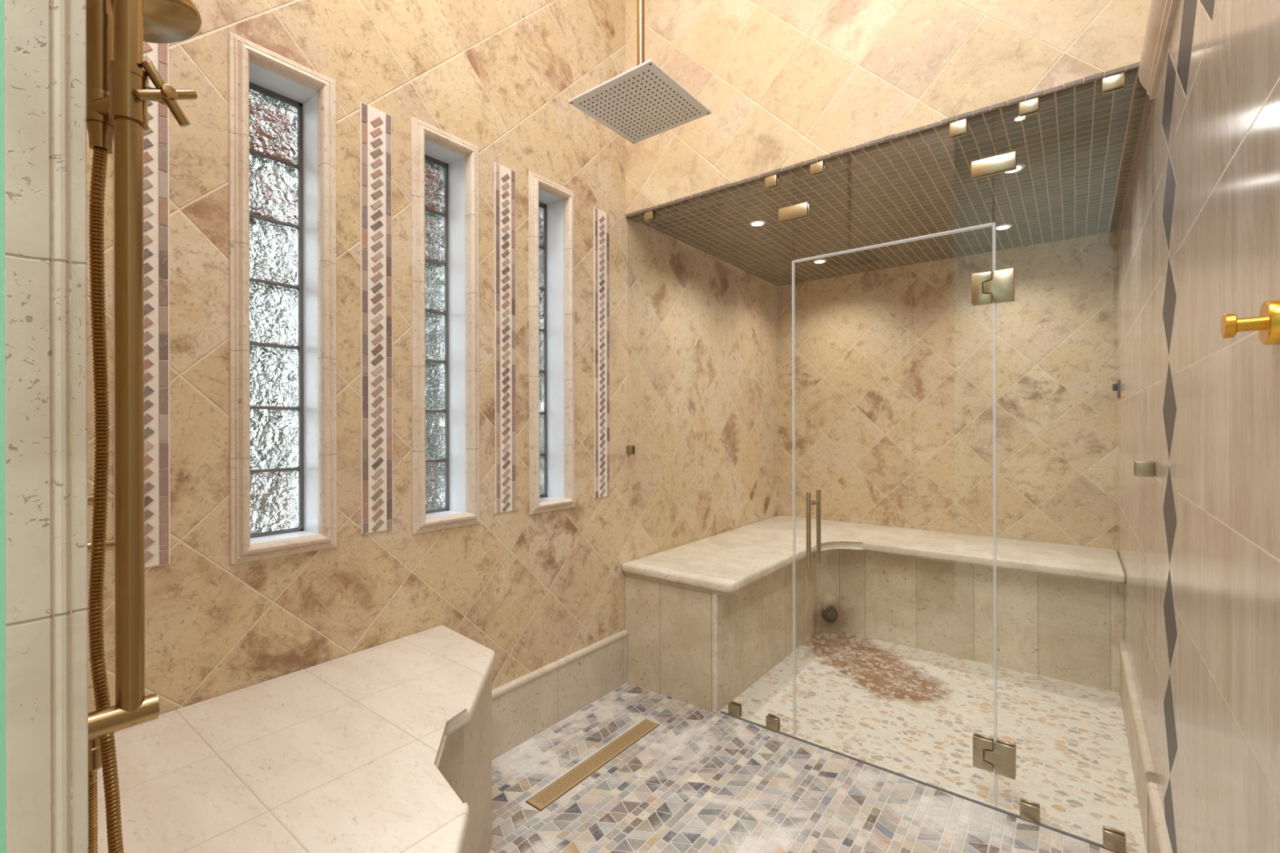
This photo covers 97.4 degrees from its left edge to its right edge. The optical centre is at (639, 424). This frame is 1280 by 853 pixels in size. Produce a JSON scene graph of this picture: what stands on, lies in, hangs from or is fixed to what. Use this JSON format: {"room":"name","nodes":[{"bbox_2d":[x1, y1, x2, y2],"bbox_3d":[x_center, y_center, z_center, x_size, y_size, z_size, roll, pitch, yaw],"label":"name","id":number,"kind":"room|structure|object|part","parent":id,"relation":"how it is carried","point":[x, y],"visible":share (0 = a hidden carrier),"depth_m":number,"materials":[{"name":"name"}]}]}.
{"room":"shower room","nodes":[
{"label":"shower room","id":0,"kind":"room"},
{"bbox_2d":[0,0,72,852],"bbox_3d":[-0.883,-0.778,0.758,1.076,4.000,0.038,0,0,38],"label":"wall","id":1,"kind":"structure","parent":0,"point":[2,290],"depth_m":0.43,"materials":[{"name":"white stone"}]},
{"bbox_2d":[4,0,88,852],"bbox_3d":[-0.461,-0.774,0.435,0.021,3.990,0.043,0,0,38],"label":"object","id":2,"kind":"structure","parent":1,"relation":"attached to","point":[28,23],"depth_m":0.43,"materials":[{"name":"stone"}]},
{"bbox_2d":[87,493,94,505],"bbox_3d":[-0.872,0.115,0.833,0.060,0.060,0.091,0,0,38],"label":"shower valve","id":3,"kind":"object","parent":1,"relation":"attached to","point":[90,497],"visible":0.07,"depth_m":0.86,"materials":[{"name":"gold metal"}]},
{"bbox_2d":[88,737,102,773],"bbox_3d":[-0.666,0.374,0.657,0.052,0.076,0.064,0,0,38],"label":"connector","id":4,"kind":"object","parent":1,"relation":"attached to","point":[95,757],"visible":0.11,"depth_m":0.66,"materials":[{"name":"gold metal"}]},
{"bbox_2d":[87,538,115,552],"bbox_3d":[-0.864,0.188,0.844,0.060,0.060,0.117,0,0,38],"label":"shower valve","id":5,"kind":"object","parent":1,"relation":"attached to","point":[110,544],"visible":0.03,"depth_m":0.88,"materials":[{"name":"gold metal"}]},
{"bbox_2d":[86,0,197,741],"bbox_3d":[-0.602,-0.243,0.650,0.099,1.171,0.133,0,0,38],"label":"shower rail","id":6,"kind":"object","parent":1,"relation":"attached to","point":[124,108],"visible":0.87,"depth_m":0.63,"materials":[{"name":"gold metal"}]},
{"bbox_2d":[86,87,113,126],"bbox_3d":[-0.634,-0.369,0.661,0.036,0.036,0.036,0,0,38],"label":"holder","id":7,"kind":"object","parent":6,"relation":"on","point":[95,111],"depth_m":0.64,"materials":[{"name":"gold metal"}]},
{"bbox_3d":[-0.607,-0.367,0.649,0.035,0.021,0.021,0,0,17],"label":"holder arm","id":8,"kind":"part","parent":6,"relation":"part of","materials":[{"name":"gold metal"}]},
{"bbox_2d":[86,0,201,852],"bbox_3d":[-0.623,-0.066,0.706,0.099,1.312,0.118,0,0,38],"label":"shower","id":9,"kind":"object","parent":6,"relation":"attached to","point":[164,21],"visible":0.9,"depth_m":0.66,"materials":[{"name":"gold metal"}]},
{"bbox_3d":[-0.634,-0.520,0.661,0.034,0.306,0.034,0,0,38],"label":"handle","id":10,"kind":"part","parent":9,"relation":"part of","materials":[{"name":"gold metal"}]},
{"bbox_3d":[-0.553,-0.386,0.656,0.011,0.043,0.064,0,0,20],"label":"cross arm","id":11,"kind":"part","parent":6,"relation":"part of","materials":[{"name":"gold metal"}]},
{"bbox_3d":[-0.553,-0.386,0.656,0.011,0.063,0.044,0,0,42],"label":"cross arm","id":12,"kind":"part","parent":6,"relation":"part of","materials":[{"name":"gold metal"}]},
{"bbox_2d":[86,0,778,715],"bbox_3d":[-0.247,-0.779,2.639,0.220,4.000,3.792,0,0,38],"label":"wall","id":13,"kind":"structure","parent":0,"point":[694,333],"depth_m":2.00,"materials":[{"name":"beige stone"}]},
{"bbox_2d":[112,41,170,572],"bbox_3d":[-1.145,-0.321,1.293,0.008,1.299,0.098,0,0,38],"label":"mosaic border","id":14,"kind":"object","parent":13,"relation":"attached to","point":[156,138],"visible":0.43,"depth_m":1.31,"materials":[{"name":"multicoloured tile"}]},
{"bbox_2d":[228,31,337,564],"bbox_3d":[-1.036,-0.322,1.587,0.227,1.351,0.260,0,0,38],"label":"window","id":15,"kind":"structure","parent":13,"relation":"in","point":[282,117],"depth_m":1.61,"materials":[{"name":"stone"}]},
{"bbox_3d":[-1.030,-0.322,1.444,0.042,1.351,0.041,0,0,38],"label":"casing","id":16,"kind":"part","parent":15,"relation":"part of","materials":[{"name":"stone"}]},
{"bbox_3d":[-1.095,-0.322,1.632,0.078,1.293,0.202,0,0,38],"label":"frame","id":17,"kind":"part","parent":15,"relation":"part of","materials":[{"name":"grey metal"}]},
{"bbox_3d":[-0.965,-0.977,1.530,0.042,0.041,0.260,0,0,38],"label":"head casing","id":18,"kind":"part","parent":15,"relation":"part of","materials":[{"name":"stone"}]},
{"bbox_3d":[-1.017,0.321,1.573,0.131,0.008,0.186,0,0,38],"label":"sill","id":19,"kind":"part","parent":15,"relation":"part of","materials":[{"name":"white stone"}]},
{"bbox_3d":[-0.961,0.333,1.530,0.042,0.041,0.260,0,0,38],"label":"sill casing","id":20,"kind":"part","parent":15,"relation":"part of","materials":[{"name":"stone"}]},
{"bbox_3d":[-0.896,-0.322,1.617,0.042,1.351,0.041,0,0,38],"label":"casing","id":21,"kind":"part","parent":15,"relation":"part of","materials":[{"name":"stone"}]},
{"bbox_2d":[360,102,392,533],"bbox_3d":[-0.809,-0.321,1.728,0.008,1.299,0.098,0,0,38],"label":"mosaic border","id":22,"kind":"object","parent":13,"relation":"attached to","point":[375,125],"visible":1,"depth_m":1.72,"materials":[{"name":"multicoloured tile"}]},
{"bbox_2d":[410,115,479,533],"bbox_3d":[-0.733,-0.323,1.978,0.227,1.351,0.258,0,0,38],"label":"window","id":23,"kind":"structure","parent":13,"relation":"in","point":[446,490],"depth_m":2.01,"materials":[{"name":"stone"}]},
{"bbox_3d":[-0.727,-0.323,1.836,0.042,1.351,0.041,0,0,38],"label":"casing","id":24,"kind":"part","parent":23,"relation":"part of","materials":[{"name":"stone"}]},
{"bbox_3d":[-0.792,-0.322,2.024,0.078,1.293,0.200,0,0,38],"label":"frame","id":25,"kind":"part","parent":23,"relation":"part of","materials":[{"name":"grey metal"}]},
{"bbox_3d":[-0.714,0.320,1.965,0.131,0.008,0.184,0,0,38],"label":"sill","id":26,"kind":"part","parent":23,"relation":"part of","materials":[{"name":"white stone"}]},
{"bbox_3d":[-0.662,-0.978,1.922,0.042,0.041,0.258,0,0,38],"label":"head casing","id":27,"kind":"part","parent":23,"relation":"part of","materials":[{"name":"stone"}]},
{"bbox_3d":[-0.658,0.332,1.922,0.042,0.041,0.258,0,0,38],"label":"sill casing","id":28,"kind":"part","parent":23,"relation":"part of","materials":[{"name":"stone"}]},
{"bbox_3d":[-0.594,-0.323,2.007,0.042,1.351,0.041,0,0,38],"label":"casing","id":29,"kind":"part","parent":23,"relation":"part of","materials":[{"name":"stone"}]},
{"bbox_2d":[494,162,515,513],"bbox_3d":[-0.507,-0.322,2.118,0.008,1.299,0.096,0,0,38],"label":"mosaic border","id":30,"kind":"object","parent":13,"relation":"attached to","point":[504,177],"visible":1,"depth_m":2.11,"materials":[{"name":"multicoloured tile"}]},
{"bbox_2d":[528,170,575,514],"bbox_3d":[-0.433,-0.323,2.367,0.227,1.351,0.251,0,0,38],"label":"window","id":31,"kind":"structure","parent":13,"relation":"in","point":[551,205],"depth_m":2.39,"materials":[{"name":"stone"}]},
{"bbox_3d":[-0.424,-0.323,2.227,0.042,1.351,0.041,0,0,38],"label":"casing","id":32,"kind":"part","parent":31,"relation":"part of","materials":[{"name":"stone"}]},
{"bbox_3d":[-0.492,-0.323,2.413,0.078,1.293,0.193,0,0,38],"label":"frame","id":33,"kind":"part","parent":31,"relation":"part of","materials":[{"name":"grey metal"}]},
{"bbox_3d":[-0.414,0.319,2.354,0.131,0.008,0.177,0,0,38],"label":"sill","id":34,"kind":"part","parent":31,"relation":"part of","materials":[{"name":"white stone"}]},
{"bbox_3d":[-0.361,-0.979,2.311,0.042,0.041,0.251,0,0,38],"label":"head casing","id":35,"kind":"part","parent":31,"relation":"part of","materials":[{"name":"stone"}]},
{"bbox_3d":[-0.358,0.331,2.311,0.042,0.041,0.251,0,0,38],"label":"sill casing","id":36,"kind":"part","parent":31,"relation":"part of","materials":[{"name":"stone"}]},
{"bbox_3d":[-0.295,-0.324,2.394,0.042,1.351,0.041,0,0,38],"label":"casing","id":37,"kind":"part","parent":31,"relation":"part of","materials":[{"name":"stone"}]},
{"bbox_2d":[491,629,627,759],"bbox_3d":[-0.393,1.098,2.247,0.021,0.246,1.071,0,0,38],"label":"baseboard","id":38,"kind":"structure","parent":13,"relation":"attached to","point":[527,705],"depth_m":2.29,"materials":[{"name":"stone"}]},
{"bbox_2d":[593,207,609,497],"bbox_3d":[-0.172,-0.323,2.551,0.008,1.299,0.102,0,0,38],"label":"mosaic border","id":39,"kind":"object","parent":13,"relation":"attached to","point":[601,219],"visible":1,"depth_m":2.54,"materials":[{"name":"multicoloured tile"}]},
{"bbox_2d":[488,631,1146,852],"bbox_3d":[0.572,1.268,1.980,1.873,0.100,3.839,0,0,38],"label":"floor","id":40,"kind":"structure","parent":0,"point":[702,780],"depth_m":2.00,"materials":[{"name":"tile"}]},
{"bbox_2d":[96,625,495,852],"bbox_3d":[-0.572,0.948,1.190,1.027,0.548,1.015,0,0,38],"label":"shower bench","id":41,"kind":"object","parent":40,"relation":"on","point":[385,748],"visible":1,"depth_m":1.16,"materials":[{"name":"beige stone"}]},
{"bbox_2d":[524,719,659,811],"bbox_3d":[-0.145,1.252,2.056,0.074,0.067,0.648,0,0,38],"label":"linear drain","id":42,"kind":"object","parent":40,"relation":"in","point":[546,797],"visible":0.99,"depth_m":2.00,"materials":[{"name":"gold metal"}]},
{"bbox_2d":[626,173,780,732],"bbox_3d":[0.273,0.108,2.450,0.829,2.219,0.030,0,0,38],"label":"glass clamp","id":43,"kind":"object","parent":40,"relation":"on","point":[772,722],"visible":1,"depth_m":2.27,"materials":[{"name":"brown metal"}]},
{"bbox_2d":[622,515,1125,713],"bbox_3d":[1.197,0.933,2.789,1.870,0.567,1.790,0,0,38],"label":"bench","id":44,"kind":"object","parent":40,"relation":"on","point":[706,619],"visible":0.93,"depth_m":2.78,"materials":[{"name":"beige stone"}]},
{"bbox_3d":[0.318,0.963,2.380,0.020,0.509,0.013,0,0,38],"label":"corner trim","id":45,"kind":"part","parent":44,"relation":"part of","materials":[{"name":"beige stone"}]},
{"bbox_2d":[821,605,837,622],"bbox_3d":[1.111,1.105,3.284,0.092,0.092,0.040,0,0,-5],"label":"outlet","id":46,"kind":"object","parent":44,"relation":"attached to","point":[829,613],"visible":1,"depth_m":3.27,"materials":[{"name":"metal"}]},
{"bbox_3d":[1.196,0.671,2.789,1.870,0.042,1.790,0,0,38],"label":"seat","id":47,"kind":"part","parent":44,"relation":"part of","materials":[{"name":"beige stone"}]},
{"bbox_2d":[720,711,1117,852],"bbox_3d":[0.875,1.216,1.975,1.347,0.006,0.008,0,0,38],"label":"trim","id":48,"kind":"structure","parent":40,"relation":"on","point":[722,712],"depth_m":1.90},
{"bbox_2d":[993,71,1155,852],"bbox_3d":[1.277,0.104,1.673,0.375,2.224,0.030,0,0,38],"label":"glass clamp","id":49,"kind":"object","parent":40,"relation":"on","point":[1114,840],"visible":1,"depth_m":1.61,"materials":[{"name":"brown metal"}]},
{"bbox_2d":[626,66,1146,286],"bbox_3d":[1.205,-1.050,2.808,1.873,0.110,1.746,0,0,38],"label":"ceiling","id":50,"kind":"structure","parent":0,"point":[921,203],"depth_m":2.49,"materials":[{"name":"brown tile"}]},
{"bbox_2d":[749,220,765,226],"bbox_3d":[0.584,-1.001,2.795,0.080,0.006,0.080,0,0,38],"label":"recessed light","id":51,"kind":"object","parent":50,"relation":"in","point":[755,223],"visible":1,"depth_m":2.78,"materials":[{"name":"white paint"}]},
{"bbox_2d":[813,259,826,263],"bbox_3d":[1.103,-1.003,3.449,0.080,0.006,0.080,0,0,38],"label":"recessed light","id":52,"kind":"object","parent":50,"relation":"in","point":[816,261],"visible":1,"depth_m":3.44,"materials":[{"name":"white paint"}]},
{"bbox_2d":[993,223,1012,230],"bbox_3d":[1.845,-1.005,2.858,0.080,0.006,0.080,0,0,38],"label":"recessed light","id":53,"kind":"object","parent":50,"relation":"in","point":[1001,227],"visible":1,"depth_m":2.85,"materials":[{"name":"white paint"}]},
{"bbox_2d":[1003,164,1025,173],"bbox_3d":[1.462,-1.004,2.205,0.080,0.006,0.080,0,0,38],"label":"recessed light","id":54,"kind":"object","parent":50,"relation":"in","point":[1020,166],"visible":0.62,"depth_m":2.20,"materials":[{"name":"white paint"}]},
{"bbox_2d":[625,0,1151,213],"bbox_3d":[0.702,-1.893,2.159,1.873,1.778,0.100,0,0,38],"label":"wall header","id":55,"kind":"structure","parent":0,"point":[783,83],"depth_m":2.08,"materials":[{"name":"beige stone"}]},
{"bbox_2d":[625,62,1140,217],"bbox_3d":[0.671,-1.001,2.116,1.870,0.016,0.005,0,0,38],"label":"trim","id":56,"kind":"structure","parent":55,"relation":"attached to","point":[1129,67],"depth_m":1.91,"materials":[{"name":"stone"}]},
{"bbox_2d":[777,118,1017,223],"bbox_3d":[0.863,-0.824,1.992,0.783,0.361,0.030,0,0,38],"label":"glass clamp","id":57,"kind":"object","parent":55,"relation":"attached to","point":[1005,162],"visible":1,"depth_m":1.83,"materials":[{"name":"brown metal"}]},
{"bbox_2d":[806,268,1016,804],"bbox_3d":[0.885,0.283,1.977,0.724,1.850,0.121,0,0,38],"label":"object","id":58,"kind":"structure","parent":57,"relation":"attached to","point":[1002,757],"depth_m":1.79,"materials":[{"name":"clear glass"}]},
{"bbox_3d":[0.865,0.286,1.992,0.658,1.843,0.010,0,0,38],"label":"pane","id":59,"kind":"part","parent":58,"relation":"part of","materials":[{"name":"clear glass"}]},
{"bbox_2d":[777,231,1117,551],"bbox_3d":[1.692,0.045,3.613,2.093,2.342,0.120,0,0,38],"label":"wall","id":60,"kind":"structure","parent":0,"point":[886,385],"depth_m":3.37,"materials":[{"name":"beige stone"}]},
{"bbox_2d":[1116,0,1279,852],"bbox_3d":[1.405,-0.784,1.436,0.120,4.000,3.912,0,0,38],"label":"wall","id":61,"kind":"structure","parent":0,"point":[1204,657],"depth_m":0.94,"materials":[{"name":"beige tile"}]},
{"bbox_2d":[1112,379,1119,398],"bbox_3d":[2.354,-0.176,2.781,0.026,0.090,0.080,0,0,38],"label":"wall fitting","id":62,"kind":"object","parent":61,"relation":"attached to","point":[1116,387],"visible":1,"depth_m":2.75,"materials":[{"name":"metal"}]},
{"bbox_3d":[2.351,-0.186,2.783,0.019,0.036,0.036,0,0,38],"label":"knob","id":63,"kind":"part","parent":62,"relation":"part of","materials":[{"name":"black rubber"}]},
{"bbox_3d":[2.361,-0.176,2.775,0.008,0.090,0.080,0,0,38],"label":"plate","id":64,"kind":"part","parent":62,"relation":"part of","materials":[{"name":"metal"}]},
{"bbox_2d":[1118,639,1155,852],"bbox_3d":[1.802,1.092,2.058,0.021,0.246,1.223,0,0,38],"label":"baseboard","id":65,"kind":"structure","parent":61,"relation":"attached to","point":[1142,764],"depth_m":1.85,"materials":[{"name":"stone"}]},
{"bbox_2d":[1137,0,1178,99],"bbox_3d":[0.868,-0.948,0.867,0.034,0.108,1.736,0,0,38],"label":"trim","id":66,"kind":"structure","parent":61,"relation":"attached to","point":[1162,13],"depth_m":1.36,"materials":[{"name":"stone"}]},
{"bbox_2d":[1146,782,1173,852],"bbox_3d":[0.873,1.098,0.857,0.021,0.240,1.720,0,0,38],"label":"baseboard","id":67,"kind":"structure","parent":61,"relation":"attached to","point":[1159,840],"depth_m":1.42,"materials":[{"name":"stone"}]},
{"bbox_2d":[1220,299,1279,345],"bbox_3d":[0.672,-0.111,0.618,0.043,0.048,0.048,0,0,38],"label":"robe hook","id":68,"kind":"object","parent":61,"relation":"attached to","point":[1268,322],"visible":1,"depth_m":0.61,"materials":[{"name":"gold metal"}]},
{"bbox_3d":[0.658,-0.111,0.628,0.009,0.027,0.027,0,0,38],"label":"knob","id":69,"kind":"part","parent":68,"relation":"part of","materials":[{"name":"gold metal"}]},
{"bbox_3d":[0.670,-0.111,0.620,0.026,0.015,0.015,0,0,38],"label":"stem","id":70,"kind":"part","parent":68,"relation":"part of","materials":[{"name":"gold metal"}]},
{"bbox_3d":[0.073,-2.830,1.348,1.873,0.100,2.148,0,0,38],"label":"ceiling","id":71,"kind":"structure","parent":0,"visible":0},
{"bbox_2d":[568,0,711,143],"bbox_3d":[0.000,-1.819,1.527,0.276,1.921,0.282,0,0,38],"label":"shower head","id":72,"kind":"object","parent":71,"relation":"hanging from","point":[642,102],"visible":1,"depth_m":1.52},
{"bbox_3d":[0.003,-0.864,1.527,0.276,0.007,0.282,0,0,38],"label":"plate","id":73,"kind":"part","parent":72,"relation":"part of","materials":[{"name":"silver metal"}]},
{"bbox_3d":[0.000,-1.840,1.527,0.021,1.860,0.021,0,0,38],"label":"rod","id":74,"kind":"part","parent":72,"relation":"part of","materials":[{"name":"gold metal"}]}
]}

